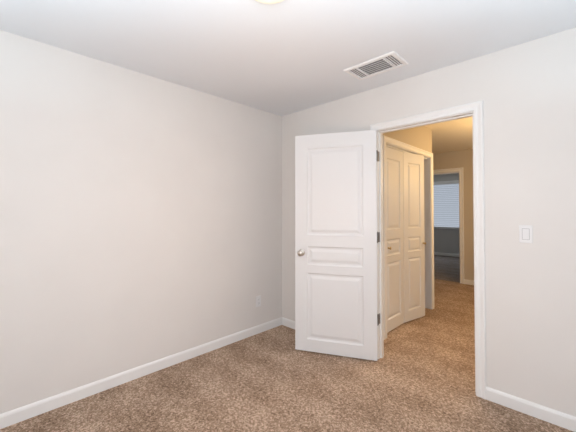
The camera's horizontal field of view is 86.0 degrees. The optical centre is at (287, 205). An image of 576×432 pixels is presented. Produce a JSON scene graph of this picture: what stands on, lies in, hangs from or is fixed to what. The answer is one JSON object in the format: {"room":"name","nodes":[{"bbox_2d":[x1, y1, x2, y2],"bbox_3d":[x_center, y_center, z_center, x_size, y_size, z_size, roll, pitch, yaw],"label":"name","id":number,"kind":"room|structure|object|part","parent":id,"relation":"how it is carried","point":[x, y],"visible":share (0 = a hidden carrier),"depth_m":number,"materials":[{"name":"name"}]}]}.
{"room":"empty bedroom","nodes":[
{"label":"empty bedroom","id":0,"kind":"room"},
{"bbox_2d":[0,30,281,413],"bbox_3d":[-1.205,0.147,2.538,0.100,2.440,3.150,-1,-1,44],"label":"wall","id":1,"kind":"structure","parent":0,"point":[140,219],"depth_m":2.37,"materials":[{"name":"paint"}]},
{"bbox_2d":[0,318,279,428],"bbox_3d":[-1.130,1.325,2.515,0.013,0.085,3.050,-1,-1,44],"label":"baseboard","id":2,"kind":"structure","parent":1,"relation":"attached to","point":[31,410],"depth_m":2.35,"materials":[{"name":"white wood"}]},
{"bbox_2d":[256,295,260,306],"bbox_3d":[-0.320,1.039,3.354,0.008,0.117,0.072,-1,-1,44],"label":"outlet","id":3,"kind":"object","parent":1,"relation":"attached to","point":[258,301],"visible":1,"depth_m":3.35,"materials":[{"name":"white plastic"}]},
{"bbox_2d":[0,255,573,431],"bbox_3d":[2.183,1.424,4.346,5.400,0.050,10.500,-1,-1,44],"label":"floor","id":4,"kind":"structure","parent":0,"point":[419,376],"depth_m":2.25,"materials":[{"name":"brown carpet"}]},
{"bbox_2d":[0,0,575,153],"bbox_3d":[2.183,-1.066,4.390,5.400,0.050,10.500,-1,-1,44],"label":"ceiling","id":5,"kind":"structure","parent":0,"point":[285,57],"depth_m":1.99,"materials":[{"name":"paint"}]},
{"bbox_2d":[255,0,283,3],"bbox_3d":[-0.092,-1.046,1.470,0.276,0.090,0.276,-1,-1,44],"label":"ceiling light","id":6,"kind":"object","parent":5,"relation":"attached to","point":[269,1],"visible":1,"depth_m":1.53,"materials":[{"name":"white"}]},
{"bbox_2d":[343,51,408,79],"bbox_3d":[0.676,-1.070,2.391,0.420,0.010,0.250,-1,-1,44],"label":"ceiling vent","id":7,"kind":"object","parent":5,"relation":"in","point":[392,60],"visible":1,"depth_m":2.37,"materials":[{"name":"white metal"}]},
{"bbox_2d":[383,126,431,152],"bbox_3d":[1.097,0.170,3.862,0.750,2.440,1.760,-1,-1,44],"label":"wall","id":8,"kind":"structure","parent":0,"point":[420,137],"depth_m":3.87,"materials":[{"name":"paint"}]},
{"bbox_2d":[386,147,403,332],"bbox_3d":[1.188,0.365,3.453,0.063,2.005,0.494,-1,-1,44],"label":"closet door","id":9,"kind":"structure","parent":8,"relation":"in","point":[395,240],"depth_m":3.48,"materials":[{"name":"white wood"}]},
{"bbox_2d":[383,135,433,338],"bbox_3d":[1.451,0.332,3.745,0.117,2.112,1.424,-1,-1,44],"label":"trim","id":10,"kind":"structure","parent":8,"relation":"attached to","point":[389,142],"depth_m":4.18,"materials":[{"name":"white wood"}]},
{"bbox_2d":[403,152,425,322],"bbox_3d":[1.540,0.370,3.753,0.425,2.005,0.063,1,-1,-35],"label":"closet door","id":11,"kind":"structure","parent":8,"relation":"in","point":[414,239],"depth_m":3.75,"materials":[{"name":"white wood"}]},
{"bbox_2d":[282,27,575,416],"bbox_3d":[1.046,0.149,2.614,3.220,2.440,0.100,-1,-1,44],"label":"wall","id":12,"kind":"structure","parent":0,"point":[525,93],"depth_m":2.06,"materials":[{"name":"paint"}]},
{"bbox_2d":[280,317,294,328],"bbox_3d":[0.351,1.336,3.192,1.128,0.085,0.013,-1,-1,44],"label":"baseboard","id":13,"kind":"structure","parent":12,"relation":"attached to","point":[289,323],"depth_m":3.53,"materials":[{"name":"white wood"}]},
{"bbox_2d":[295,130,378,360],"bbox_3d":[0.436,0.346,2.848,0.761,2.030,0.171,0,-1,18],"label":"door","id":14,"kind":"structure","parent":12,"relation":"in","point":[335,243],"depth_m":2.83,"materials":[{"name":"white wood"}]},
{"bbox_3d":[0.133,0.444,2.943,0.066,0.066,0.171,0,-1,18],"label":"knob","id":15,"kind":"part","parent":14,"relation":"part of","materials":[{"name":"silver metal"}]},
{"bbox_3d":[0.794,0.284,2.744,0.015,1.563,0.044,0,-1,18],"label":"door hinges","id":16,"kind":"part","parent":14,"relation":"part of","materials":[{"name":"silver metal"}]},
{"bbox_2d":[370,101,485,398],"bbox_3d":[1.114,0.311,2.545,0.894,2.112,0.134,-1,-1,44],"label":"door frame","id":17,"kind":"structure","parent":12,"relation":"attached to","point":[474,110],"depth_m":2.24,"materials":[{"name":"white wood"}]},
{"bbox_2d":[519,225,532,242],"bbox_3d":[1.563,0.188,2.032,0.072,0.117,0.012,-1,-1,44],"label":"light switch","id":18,"kind":"object","parent":12,"relation":"attached to","point":[525,233],"visible":1,"depth_m":2.03,"materials":[{"name":"white plastic"}]},
{"bbox_2d":[486,387,575,431],"bbox_3d":[1.735,1.313,1.844,0.948,0.085,0.013,-1,-1,44],"label":"baseboard","id":19,"kind":"structure","parent":12,"relation":"attached to","point":[524,406],"depth_m":1.99,"materials":[{"name":"white wood"}]},
{"bbox_2d":[433,173,459,253],"bbox_3d":[5.597,0.248,8.302,5.000,2.440,0.100,-1,-1,44],"label":"wall","id":20,"kind":"structure","parent":0,"point":[446,240],"depth_m":9.11,"materials":[{"name":"paint"}]},
{"bbox_2d":[433,180,458,228],"bbox_3d":[4.709,-0.023,9.115,1.300,1.410,0.100,-1,-1,44],"label":"window","id":21,"kind":"structure","parent":20,"relation":"in","point":[442,184],"depth_m":9.14,"materials":[{"name":"white plastic"}]},
{"bbox_2d":[433,184,458,226],"bbox_3d":[4.696,0.001,9.101,1.200,1.255,0.026,-1,-1,44],"label":"window blinds","id":22,"kind":"object","parent":21,"relation":"attached to","point":[451,214],"visible":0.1,"depth_m":9.12,"materials":[{"name":"white plastic"}]},
{"bbox_2d":[434,252,459,256],"bbox_3d":[5.092,1.432,8.694,3.500,0.085,0.013,-1,-1,44],"label":"baseboard","id":23,"kind":"structure","parent":20,"relation":"attached to","point":[435,253],"depth_m":9.08,"materials":[{"name":"white wood"}]},
{"bbox_2d":[433,149,473,279],"bbox_3d":[3.205,0.203,5.704,5.000,2.440,0.100,-1,-1,44],"label":"wall","id":24,"kind":"structure","parent":0,"point":[455,159],"depth_m":5.60,"materials":[{"name":"paint"}]},
{"bbox_2d":[433,167,463,283],"bbox_3d":[2.895,0.368,6.003,0.965,2.120,0.134,-1,-1,44],"label":"door frame","id":25,"kind":"structure","parent":24,"relation":"attached to","point":[461,196],"depth_m":5.65,"materials":[{"name":"white wood"}]},
{"bbox_2d":[464,279,473,284],"bbox_3d":[4.043,1.364,4.788,2.350,0.085,0.013,-1,-1,44],"label":"baseboard","id":26,"kind":"structure","parent":24,"relation":"attached to","point":[469,282],"depth_m":5.55,"materials":[{"name":"white wood"}]}
]}

